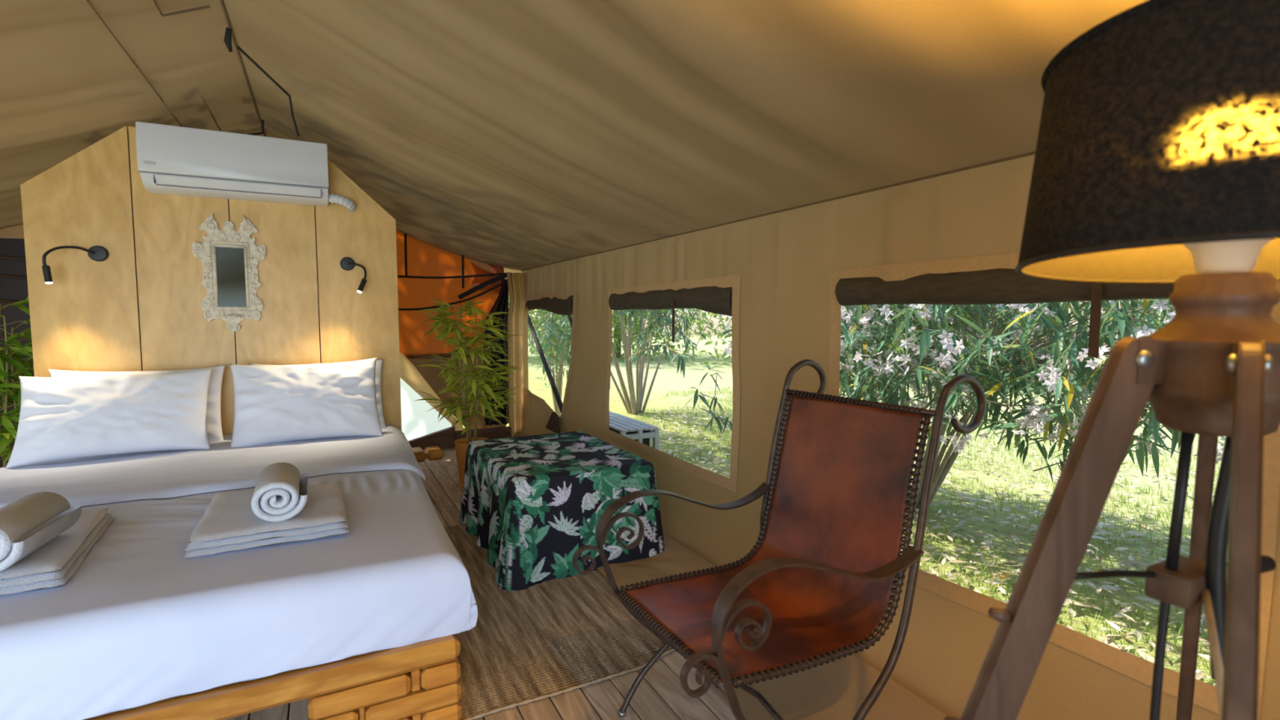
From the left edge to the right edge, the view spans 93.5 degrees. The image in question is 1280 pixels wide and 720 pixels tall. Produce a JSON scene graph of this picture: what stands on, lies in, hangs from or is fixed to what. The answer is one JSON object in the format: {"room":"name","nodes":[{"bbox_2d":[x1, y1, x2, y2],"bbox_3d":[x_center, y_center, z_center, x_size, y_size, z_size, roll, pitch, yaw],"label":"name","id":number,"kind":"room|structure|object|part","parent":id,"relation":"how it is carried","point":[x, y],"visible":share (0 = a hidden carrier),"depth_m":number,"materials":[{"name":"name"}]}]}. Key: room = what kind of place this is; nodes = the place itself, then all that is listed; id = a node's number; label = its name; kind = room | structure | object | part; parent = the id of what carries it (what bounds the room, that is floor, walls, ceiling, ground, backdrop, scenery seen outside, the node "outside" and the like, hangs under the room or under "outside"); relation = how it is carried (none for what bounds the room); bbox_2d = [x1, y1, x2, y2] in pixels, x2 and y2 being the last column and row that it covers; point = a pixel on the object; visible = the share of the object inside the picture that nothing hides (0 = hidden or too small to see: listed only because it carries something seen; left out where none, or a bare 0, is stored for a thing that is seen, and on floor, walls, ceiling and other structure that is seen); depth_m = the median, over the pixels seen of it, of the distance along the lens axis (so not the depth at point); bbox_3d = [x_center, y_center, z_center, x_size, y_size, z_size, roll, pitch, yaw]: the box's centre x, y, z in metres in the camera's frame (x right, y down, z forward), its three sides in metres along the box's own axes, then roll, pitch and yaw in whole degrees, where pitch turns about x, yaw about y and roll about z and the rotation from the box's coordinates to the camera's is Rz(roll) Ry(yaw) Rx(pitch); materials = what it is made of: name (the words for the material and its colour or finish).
{"room":"tent interior","nodes":[
{"label":"tent interior","id":0,"kind":"room"},
{"bbox_2d":[0,224,528,467],"bbox_3d":[-3.384,-0.419,5.746,4.760,2.800,0.323,-2,5,-26],"label":"wall","id":1,"kind":"structure","parent":0,"point":[426,272],"depth_m":6.45,"materials":[{"name":"fabric"}]},
{"bbox_3d":[-4.945,0.009,5.032,1.300,2.050,0.001,-2,5,-28],"label":"dark panel","id":2,"kind":"part","parent":1,"relation":"part of","materials":[{"name":"black wood"}]},
{"bbox_3d":[-2.432,0.410,6.416,0.805,1.050,0.001,-2,5,-28],"label":"white pane","id":3,"kind":"part","parent":1,"relation":"part of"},
{"bbox_3d":[-2.126,-0.774,6.451,1.360,1.507,0.093,-2,5,-28],"label":"amber panel","id":4,"kind":"part","parent":1,"relation":"part of","materials":[{"name":"brown fabric"}]},
{"bbox_2d":[408,426,511,450],"bbox_3d":[-2.049,0.826,6.410,1.350,0.220,0.120,-2,5,-28],"label":"baseboard","id":5,"kind":"structure","parent":1,"relation":"attached to","point":[443,438],"depth_m":6.41,"materials":[{"name":"brown wood"}]},
{"bbox_2d":[506,272,528,437],"bbox_3d":[-1.349,-0.027,6.705,0.220,1.880,0.189,-2,5,-28],"label":"drape","id":6,"kind":"object","parent":1,"relation":"hanging from","point":[517,317],"depth_m":6.73,"materials":[{"name":"fabric"}]},
{"bbox_2d":[224,447,753,719],"bbox_3d":[-1.569,1.261,2.380,4.860,0.059,8.500,-2,5,-28],"label":"floor","id":7,"kind":"structure","parent":0,"point":[660,695],"depth_m":2.21,"materials":[{"name":"brown wood"}]},
{"bbox_2d":[0,296,34,467],"bbox_3d":[-3.966,0.345,3.743,0.959,1.567,0.945,3,5,34],"label":"bamboo","id":8,"kind":"object","parent":7,"relation":"on","point":[12,390],"visible":0.35,"depth_m":3.69,"materials":[{"name":"plant"}]},
{"bbox_2d":[20,125,401,435],"bbox_3d":[-2.646,-0.155,3.953,1.977,2.535,0.060,-2,5,-28],"label":"headboard","id":9,"kind":"object","parent":7,"relation":"on","point":[138,308],"visible":0.44,"depth_m":3.77,"materials":[{"name":"brown wood"}]},
{"bbox_2d":[41,245,109,284],"bbox_3d":[-3.264,-0.553,3.483,0.073,0.236,0.302,2,5,27],"label":"reading lamp","id":10,"kind":"object","parent":9,"relation":"attached to","point":[97,253],"visible":1,"depth_m":3.48,"materials":[{"name":"black metal"}]},
{"bbox_3d":[-3.295,-0.129,3.590,0.489,2.535,0.018,-2,5,-28],"label":"panel","id":11,"kind":"part","parent":9,"relation":"part of","materials":[{"name":"brown wood"}]},
{"bbox_3d":[-2.860,-0.145,3.817,0.480,2.535,0.018,-2,5,-28],"label":"panel","id":12,"kind":"part","parent":9,"relation":"part of","materials":[{"name":"brown wood"}]},
{"bbox_3d":[-2.648,-0.146,3.964,1.950,2.515,0.040,-2,5,-28],"label":"backing frame","id":13,"kind":"part","parent":9,"relation":"part of","materials":[{"name":"brown wood"}]},
{"bbox_2d":[191,213,266,332],"bbox_3d":[-2.633,-0.558,3.874,0.399,0.754,0.039,-2,5,-28],"label":"mirror","id":14,"kind":"object","parent":9,"relation":"attached to","point":[230,259],"visible":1,"depth_m":3.88,"materials":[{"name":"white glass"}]},
{"bbox_3d":[-2.631,-0.536,3.871,0.214,0.448,0.018,-2,5,-28],"label":"moulding","id":15,"kind":"part","parent":14,"relation":"part of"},
{"bbox_3d":[-2.638,-0.534,3.884,0.156,0.386,0.017,-2,5,-28],"label":"glass","id":16,"kind":"part","parent":14,"relation":"part of","materials":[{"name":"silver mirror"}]},
{"bbox_2d":[135,121,356,212],"bbox_3d":[-2.434,-1.205,3.820,1.147,0.402,0.244,-2,5,-28],"label":"air conditioner","id":17,"kind":"object","parent":9,"relation":"attached to","point":[172,160],"visible":1,"depth_m":3.68,"materials":[{"name":"white plastic"}]},
{"bbox_3d":[-2.462,-1.249,3.687,0.977,0.283,0.036,-2,5,-28],"label":"panel","id":18,"kind":"part","parent":17,"relation":"part of","materials":[{"name":"white plastic"}]},
{"bbox_3d":[-2.428,-0.162,4.043,0.481,2.535,0.018,-2,5,-28],"label":"panel","id":19,"kind":"part","parent":9,"relation":"part of","materials":[{"name":"brown wood"}]},
{"bbox_2d":[340,257,366,293],"bbox_3d":[-1.983,-0.588,4.173,0.194,0.251,0.085,2,4,22],"label":"reading lamp","id":20,"kind":"object","parent":9,"relation":"attached to","point":[347,264],"visible":1,"depth_m":4.16,"materials":[{"name":"black metal"}]},
{"bbox_3d":[-1.985,-0.179,4.275,0.506,2.535,0.018,-2,5,-28],"label":"panel","id":21,"kind":"part","parent":9,"relation":"part of","materials":[{"name":"brown wood"}]},
{"bbox_2d":[82,445,462,719],"bbox_3d":[-2.035,1.008,2.941,2.550,0.362,3.085,-2,5,-28],"label":"frame","id":22,"kind":"object","parent":7,"relation":"on","point":[417,681],"visible":0.17,"depth_m":1.82,"materials":[{"name":"brown wood"}]},
{"bbox_2d":[0,423,477,719],"bbox_3d":[-1.995,0.702,2.765,1.980,0.300,2.693,-2,5,-28],"label":"bedding","id":23,"kind":"object","parent":22,"relation":"on","point":[139,622],"visible":0.72,"depth_m":1.86,"materials":[{"name":"white fabric"}]},
{"bbox_2d":[0,507,115,595],"bbox_3d":[-2.033,0.609,1.959,0.453,0.066,0.766,-2,5,-28],"label":"folded towel","id":24,"kind":"object","parent":23,"relation":"on","point":[51,565],"visible":0.48,"depth_m":1.81,"materials":[{"name":"white fabric"}]},
{"bbox_2d":[0,491,82,571],"bbox_3d":[-1.875,0.514,1.806,0.181,0.147,0.351,-2,4,-22],"label":"rolled towel","id":25,"kind":"object","parent":24,"relation":"on","point":[28,522],"visible":1,"depth_m":1.80,"materials":[{"name":"white fabric"}]},
{"bbox_2d":[5,368,213,468],"bbox_3d":[-2.907,0.302,3.348,0.869,0.453,0.308,-2,5,-28],"label":"pillow","id":26,"kind":"object","parent":23,"relation":"on","point":[61,418],"visible":1,"depth_m":3.27,"materials":[{"name":"white fabric"}]},
{"bbox_2d":[48,364,225,442],"bbox_3d":[-2.968,0.296,3.571,0.845,0.507,0.215,-2,5,-28],"label":"pillow","id":27,"kind":"object","parent":23,"relation":"on","point":[214,427],"visible":0.16,"depth_m":3.70,"materials":[{"name":"white fabric"}]},
{"bbox_2d":[183,482,349,558],"bbox_3d":[-1.401,0.583,2.320,0.489,0.066,0.658,-2,5,-28],"label":"folded towel","id":28,"kind":"object","parent":23,"relation":"on","point":[228,523],"visible":0.76,"depth_m":2.12,"materials":[{"name":"white fabric"}]},
{"bbox_2d":[250,462,307,521],"bbox_3d":[-1.336,0.486,2.242,0.178,0.141,0.344,-2,5,-28],"label":"rolled towel","id":29,"kind":"object","parent":28,"relation":"on","point":[279,495],"visible":1,"depth_m":2.12,"materials":[{"name":"white fabric"}]},
{"bbox_2d":[229,357,382,447],"bbox_3d":[-2.105,0.261,3.820,0.845,0.512,0.300,-2,5,-28],"label":"pillow","id":30,"kind":"object","parent":23,"relation":"on","point":[273,404],"visible":1,"depth_m":3.73,"materials":[{"name":"white fabric"}]},
{"bbox_2d":[249,359,386,428],"bbox_3d":[-2.139,0.263,4.034,0.802,0.502,0.207,-2,5,-28],"label":"pillow","id":31,"kind":"object","parent":23,"relation":"on","point":[379,362],"visible":0.07,"depth_m":4.19,"materials":[{"name":"white fabric"}]},
{"bbox_2d":[413,297,524,487],"bbox_3d":[-1.412,0.265,4.963,0.906,1.550,0.848,-2,5,-28],"label":"bamboo","id":32,"kind":"object","parent":7,"relation":"on","point":[481,374],"visible":0.99,"depth_m":4.87,"materials":[{"name":"plant"}]},
{"bbox_2d":[454,436,488,487],"bbox_3d":[-1.391,0.852,4.991,0.274,0.375,0.274,-2,5,-28],"label":"terracotta pot","id":33,"kind":"object","parent":7,"relation":"on","point":[461,444],"depth_m":4.90,"materials":[{"name":"orange ceramic"}]},
{"bbox_2d":[444,524,675,719],"bbox_3d":[-0.676,1.165,3.150,0.910,0.013,1.998,-2,5,-28],"label":"jute rug","id":34,"kind":"object","parent":7,"relation":"on","point":[555,637],"visible":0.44,"depth_m":2.59,"materials":[{"name":"brown wicker"}]},
{"bbox_2d":[459,431,664,591],"bbox_3d":[-0.551,0.844,3.784,1.000,0.559,1.278,-2,5,-28],"label":"covered table","id":35,"kind":"object","parent":7,"relation":"on","point":[532,501],"visible":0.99,"depth_m":3.33,"materials":[{"name":"multicoloured fabric"}]},
{"bbox_2d":[572,359,986,719],"bbox_3d":[0.441,0.645,1.977,1.157,1.230,0.688,-2,5,-28],"label":"armchair","id":36,"kind":"object","parent":7,"relation":"on","point":[819,580],"visible":1,"depth_m":1.97,"materials":[{"name":"leather"}]},
{"bbox_3d":[0.025,1.131,2.156,0.217,0.229,0.021,-2,5,-28],"label":"bowed leg","id":37,"kind":"part","parent":36,"relation":"part of","materials":[{"name":"metal"}]},
{"bbox_3d":[0.273,0.467,2.203,0.721,0.643,0.016,-2,5,-28],"label":"edge rod","id":38,"kind":"part","parent":36,"relation":"part of","materials":[{"name":"metal"}]},
{"bbox_3d":[0.519,0.610,2.377,0.545,1.216,0.025,-2,5,-28],"label":"rail","id":39,"kind":"part","parent":36,"relation":"part of","materials":[{"name":"metal"}]},
{"bbox_3d":[0.566,0.519,1.705,0.735,0.678,0.016,-2,5,-28],"label":"edge rod","id":40,"kind":"part","parent":36,"relation":"part of","materials":[{"name":"metal"}]},
{"bbox_3d":[0.838,0.654,1.824,0.595,1.208,0.025,-2,5,-28],"label":"rail","id":41,"kind":"part","parent":36,"relation":"part of","materials":[{"name":"metal"}]},
{"bbox_2d":[944,0,1279,719],"bbox_3d":[0.757,0.477,0.800,1.465,1.765,0.582,-2,5,-28],"label":"tripod floor lamp","id":42,"kind":"object","parent":7,"relation":"on","point":[1157,158],"visible":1,"depth_m":0.71,"materials":[{"name":"brown wood"}]},
{"bbox_3d":[0.379,0.663,0.793,0.543,1.386,0.020,0,4,-3],"label":"leg","id":43,"kind":"part","parent":42,"relation":"part of","materials":[{"name":"brown wood"}]},
{"bbox_3d":[0.623,0.283,0.788,0.207,0.019,0.009,-1,4,-9],"label":"brace rod","id":44,"kind":"part","parent":42,"relation":"part of","materials":[{"name":"black metal"}]},
{"bbox_3d":[0.731,-0.252,0.743,0.439,0.288,0.440,-2,5,-28],"label":"lamp shade","id":45,"kind":"part","parent":42,"relation":"part of","materials":[{"name":"black fabric"}]},
{"bbox_3d":[0.706,0.188,0.788,0.022,0.211,0.013,1,4,9],"label":"rod","id":46,"kind":"part","parent":42,"relation":"part of","materials":[{"name":"black metal"}]},
{"bbox_3d":[1.028,0.640,1.135,0.020,1.388,0.712,4,6,42],"label":"leg","id":47,"kind":"part","parent":42,"relation":"part of","materials":[{"name":"brown wood"}]},
{"bbox_3d":[0.656,0.341,0.685,0.009,0.098,0.328,3,5,38],"label":"brace rod","id":48,"kind":"part","parent":42,"relation":"part of","materials":[{"name":"black metal"}]},
{"bbox_2d":[1181,238,1274,274],"bbox_3d":[0.731,-0.146,0.751,0.112,0.078,0.112,-2,5,-28],"label":"socket","id":49,"kind":"object","parent":42,"relation":"attached to","point":[1239,256],"depth_m":0.73,"materials":[{"name":"white ceramic"}]},
{"bbox_3d":[0.468,0.687,0.481,0.020,1.388,0.673,4,6,41],"label":"leg","id":50,"kind":"part","parent":42,"relation":"part of","materials":[{"name":"brown wood"}]},
{"bbox_3d":[0.813,0.271,0.802,0.052,0.026,0.026,0,4,-4],"label":"clamp knob","id":51,"kind":"part","parent":42,"relation":"part of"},
{"bbox_2d":[0,0,1146,271],"bbox_3d":[-1.553,-1.141,2.089,4.780,0.947,8.280,-2,5,-28],"label":"ceiling","id":52,"kind":"structure","parent":0,"point":[517,135],"depth_m":2.63,"materials":[{"name":"fabric"}]},
{"bbox_2d":[506,335,1227,686],"bbox_3d":[6.279,-0.038,22.542,28.000,0.062,46.000,-2,5,-28],"label":"ground","id":53,"kind":"structure","parent":0,"point":[666,380],"depth_m":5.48,"materials":[{"name":"green plant"}]},
{"bbox_2d":[508,295,572,356],"bbox_3d":[-4.807,-2.899,23.574,6.904,5.984,8.004,-1,4,-19],"label":"tree","id":54,"kind":"object","parent":53,"relation":"on","point":[534,310],"visible":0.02,"depth_m":22.14,"materials":[{"name":"green plant"}]},
{"bbox_2d":[528,313,562,413],"bbox_3d":[-1.050,0.182,6.989,0.056,1.861,2.234,-2,5,-28],"label":"pole","id":55,"kind":"object","parent":53,"relation":"on","point":[543,358],"visible":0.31,"depth_m":7.07,"materials":[{"name":"black metal"}]},
{"bbox_2d":[528,309,572,417],"bbox_3d":[-1.131,-0.064,8.398,1.134,2.160,2.664,-1,4,-19],"label":"shrub","id":56,"kind":"object","parent":53,"relation":"on","point":[549,342],"visible":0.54,"depth_m":8.53,"materials":[{"name":"green plant"}]},
{"bbox_3d":[-1.251,0.139,8.897,0.185,1.677,0.301,-2,5,-28],"label":"stem","id":57,"kind":"part","parent":56,"relation":"part of","materials":[{"name":"grey plant"}]},
{"bbox_3d":[-1.295,0.026,9.135,0.041,1.866,0.159,-4,6,-42],"label":"stem","id":58,"kind":"part","parent":56,"relation":"part of","materials":[{"name":"grey plant"}]},
{"bbox_3d":[-1.209,0.016,9.130,0.147,1.883,0.085,-2,5,-28],"label":"stem","id":59,"kind":"part","parent":56,"relation":"part of","materials":[{"name":"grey plant"}]},
{"bbox_3d":[-1.261,0.080,9.436,0.038,1.723,0.583,0,4,-2],"label":"stem","id":60,"kind":"part","parent":56,"relation":"part of","materials":[{"name":"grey plant"}]},
{"bbox_3d":[-1.155,0.043,8.857,0.101,1.871,0.418,-2,5,-28],"label":"stem","id":61,"kind":"part","parent":56,"relation":"part of","materials":[{"name":"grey plant"}]},
{"bbox_3d":[-1.141,0.310,8.888,0.116,1.338,0.431,-2,5,-28],"label":"stem","id":62,"kind":"part","parent":56,"relation":"part of","materials":[{"name":"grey plant"}]},
{"bbox_2d":[567,315,572,328],"bbox_3d":[-0.493,0.287,6.384,0.036,1.718,1.053,-3,5,-40],"label":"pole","id":63,"kind":"object","parent":53,"relation":"on","point":[570,318],"visible":0.02,"depth_m":6.64,"materials":[{"name":"black metal"}]},
{"bbox_2d":[528,308,706,361],"bbox_3d":[-0.875,-2.682,23.355,7.792,5.628,7.497,-2,5,-28],"label":"tree","id":64,"kind":"object","parent":53,"relation":"on","point":[617,334],"visible":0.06,"depth_m":22.12,"materials":[{"name":"green plant"}]},
{"bbox_2d":[608,410,658,449],"bbox_3d":[-0.278,0.880,6.297,0.400,0.530,1.230,-2,5,-28],"label":"table","id":65,"kind":"object","parent":53,"relation":"on","point":[637,430],"visible":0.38,"depth_m":5.84,"materials":[{"name":"white wood"}]},
{"bbox_3d":[-0.004,0.728,5.762,0.400,0.050,0.041,-2,5,-28],"label":"rail","id":66,"kind":"part","parent":65,"relation":"part of","materials":[{"name":"white wood"}]},
{"bbox_2d":[610,308,715,414],"bbox_3d":[0.373,-0.615,8.207,2.716,3.300,6.450,-2,4,-21],"label":"shrub","id":67,"kind":"object","parent":53,"relation":"on","point":[633,406],"visible":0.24,"depth_m":7.72,"materials":[{"name":"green plant"}]},
{"bbox_3d":[-0.576,-0.138,9.884,0.873,2.099,0.053,1,4,8],"label":"stem","id":68,"kind":"part","parent":67,"relation":"part of","materials":[{"name":"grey plant"}]},
{"bbox_3d":[-0.415,-0.161,9.752,0.647,2.166,0.105,-1,4,-11],"label":"stem","id":69,"kind":"part","parent":67,"relation":"part of","materials":[{"name":"grey plant"}]},
{"bbox_3d":[-0.242,-0.216,10.085,0.115,2.227,0.609,-3,5,-36],"label":"stem","id":70,"kind":"part","parent":67,"relation":"part of","materials":[{"name":"grey plant"}]},
{"bbox_3d":[-0.201,-0.071,9.537,0.489,2.022,0.360,-2,5,-28],"label":"stem","id":71,"kind":"part","parent":67,"relation":"part of","materials":[{"name":"grey plant"}]},
{"bbox_3d":[-0.159,-0.137,9.870,0.122,2.084,0.226,-4,6,-43],"label":"stem","id":72,"kind":"part","parent":67,"relation":"part of","materials":[{"name":"grey plant"}]},
{"bbox_3d":[-0.124,0.087,9.567,0.092,1.688,0.470,1,4,11],"label":"stem","id":73,"kind":"part","parent":67,"relation":"part of","materials":[{"name":"grey plant"}]},
{"bbox_3d":[0.011,-0.112,9.575,0.099,2.080,0.440,-1,4,-19],"label":"stem","id":74,"kind":"part","parent":67,"relation":"part of","materials":[{"name":"grey plant"}]},
{"bbox_3d":[-0.031,-0.150,10.173,0.367,2.084,0.560,-2,5,-28],"label":"stem","id":75,"kind":"part","parent":67,"relation":"part of","materials":[{"name":"grey plant"}]},
{"bbox_3d":[0.017,0.141,9.752,0.087,1.544,0.219,-2,5,-28],"label":"stem","id":76,"kind":"part","parent":67,"relation":"part of","materials":[{"name":"grey plant"}]},
{"bbox_3d":[0.162,-0.139,10.198,0.631,2.050,0.431,-2,5,-28],"label":"stem","id":77,"kind":"part","parent":67,"relation":"part of","materials":[{"name":"grey plant"}]},
{"bbox_3d":[0.133,-0.025,10.301,0.114,1.815,0.864,1,4,19],"label":"stem","id":78,"kind":"part","parent":67,"relation":"part of","materials":[{"name":"grey plant"}]},
{"bbox_3d":[0.338,0.059,10.243,0.065,1.656,0.940,4,6,44],"label":"stem","id":79,"kind":"part","parent":67,"relation":"part of","materials":[{"name":"grey plant"}]},
{"bbox_2d":[674,308,732,364],"bbox_3d":[4.313,-2.408,20.306,6.529,5.481,6.520,-3,5,-39],"label":"tree","id":80,"kind":"object","parent":53,"relation":"on","point":[704,316],"visible":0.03,"depth_m":19.82,"materials":[{"name":"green plant"}]},
{"bbox_2d":[853,308,967,357],"bbox_3d":[9.818,-2.558,20.873,7.219,5.781,6.808,-3,5,-32],"label":"tree","id":81,"kind":"object","parent":53,"relation":"on","point":[890,344],"visible":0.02,"depth_m":21.09,"materials":[{"name":"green plant"}]},
{"bbox_2d":[642,382,1227,684],"bbox_3d":[1.609,1.006,7.612,5.713,0.078,11.632,-2,5,-28],"label":"grass","id":82,"kind":"structure","parent":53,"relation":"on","point":[1198,676],"depth_m":4.30,"materials":[{"name":"green plant"}]},
{"bbox_2d":[684,298,1226,510],"bbox_3d":[2.021,0.117,4.037,2.608,2.442,4.740,-2,5,-28],"label":"shrub","id":83,"kind":"object","parent":53,"relation":"on","point":[1007,356],"visible":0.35,"depth_m":3.52,"materials":[{"name":"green plant"}]},
{"bbox_3d":[2.268,0.550,4.706,0.064,1.474,0.565,0,4,6],"label":"stem","id":84,"kind":"part","parent":83,"relation":"part of","materials":[{"name":"grey plant"}]},
{"bbox_3d":[2.425,0.369,5.100,0.272,1.772,0.139,-2,5,-28],"label":"stem","id":85,"kind":"part","parent":83,"relation":"part of","materials":[{"name":"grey plant"}]},
{"bbox_3d":[2.237,0.621,4.650,0.412,1.348,0.544,-2,5,-28],"label":"stem","id":86,"kind":"part","parent":83,"relation":"part of","materials":[{"name":"grey plant"}]},
{"bbox_3d":[2.512,0.531,4.855,0.202,1.485,0.449,-2,5,-28],"label":"stem","id":87,"kind":"part","parent":83,"relation":"part of","materials":[{"name":"grey plant"}]},
{"bbox_3d":[2.338,0.638,4.439,0.420,1.341,0.903,-2,5,-28],"label":"stem","id":88,"kind":"part","parent":83,"relation":"part of","materials":[{"name":"grey plant"}]},
{"bbox_3d":[2.480,0.379,4.529,0.158,1.848,0.870,-2,5,-28],"label":"stem","id":89,"kind":"part","parent":83,"relation":"part of","materials":[{"name":"grey plant"}]},
{"bbox_3d":[2.482,0.641,4.626,0.104,1.306,0.758,-2,5,-28],"label":"stem","id":90,"kind":"part","parent":83,"relation":"part of","materials":[{"name":"grey plant"}]},
{"bbox_3d":[2.456,0.456,4.619,0.116,1.675,0.722,-2,5,-28],"label":"stem","id":91,"kind":"part","parent":83,"relation":"part of","materials":[{"name":"grey plant"}]},
{"bbox_2d":[868,302,1100,385],"bbox_3d":[7.978,-2.213,15.719,6.507,5.773,6.510,-2,5,-25],"label":"tree","id":92,"kind":"object","parent":53,"relation":"on","point":[939,326],"visible":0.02,"depth_m":14.41,"materials":[{"name":"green plant"}]},
{"bbox_2d":[999,572,1009,580],"bbox_3d":[2.163,1.278,3.569,0.153,0.012,0.038,-4,6,-44],"label":"fallen leaf","id":93,"kind":"object","parent":53,"relation":"on","point":[1003,576],"visible":1,"depth_m":3.56,"materials":[{"name":"yellow plant"}]},
{"bbox_2d":[1083,298,1171,364],"bbox_3d":[12.042,-1.887,11.240,6.103,5.779,6.121,1,4,13],"label":"tree","id":94,"kind":"object","parent":53,"relation":"on","point":[1159,314],"visible":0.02,"depth_m":11.98,"materials":[{"name":"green plant"}]},
{"bbox_2d":[513,154,1279,719],"bbox_3d":[0.238,0.213,3.129,0.789,1.920,8.280,-2,5,-28],"label":"wall","id":95,"kind":"structure","parent":0,"point":[784,260],"depth_m":2.68,"materials":[{"name":"fabric"}]},
{"bbox_2d":[522,291,577,425],"bbox_3d":[-0.954,-0.040,6.203,0.124,1.304,1.682,-2,5,-28],"label":"window","id":96,"kind":"structure","parent":95,"relation":"in","point":[555,303],"depth_m":5.84,"materials":[{"name":"white"}]},
{"bbox_2d":[525,295,573,315],"bbox_3d":[-0.948,-0.554,6.180,0.100,0.193,1.570,-2,5,-28],"label":"rolled blind","id":97,"kind":"object","parent":96,"relation":"attached to","point":[557,304],"depth_m":5.94,"materials":[{"name":"fabric"}]},
{"bbox_2d":[604,274,740,493],"bbox_3d":[0.158,0.083,4.108,0.103,1.221,1.779,-2,5,-28],"label":"window","id":98,"kind":"structure","parent":95,"relation":"in","point":[715,295],"depth_m":3.72,"materials":[{"name":"white"}]},
{"bbox_2d":[608,286,732,316],"bbox_3d":[0.165,-0.385,4.063,0.101,0.192,1.605,-2,5,-28],"label":"rolled blind","id":99,"kind":"object","parent":98,"relation":"attached to","point":[714,300],"depth_m":3.87,"materials":[{"name":"fabric"}]},
{"bbox_2d":[827,252,1279,719],"bbox_3d":[1.212,0.269,2.106,0.103,1.257,1.480,-2,5,-28],"label":"window","id":100,"kind":"structure","parent":95,"relation":"in","point":[992,279],"depth_m":1.98,"materials":[{"name":"white"}]},
{"bbox_2d":[835,268,1173,306],"bbox_3d":[1.212,-0.255,2.070,0.101,0.132,1.345,-2,5,-28],"label":"rolled blind","id":101,"kind":"object","parent":100,"relation":"attached to","point":[889,286],"depth_m":2.10,"materials":[{"name":"fabric"}]}
]}

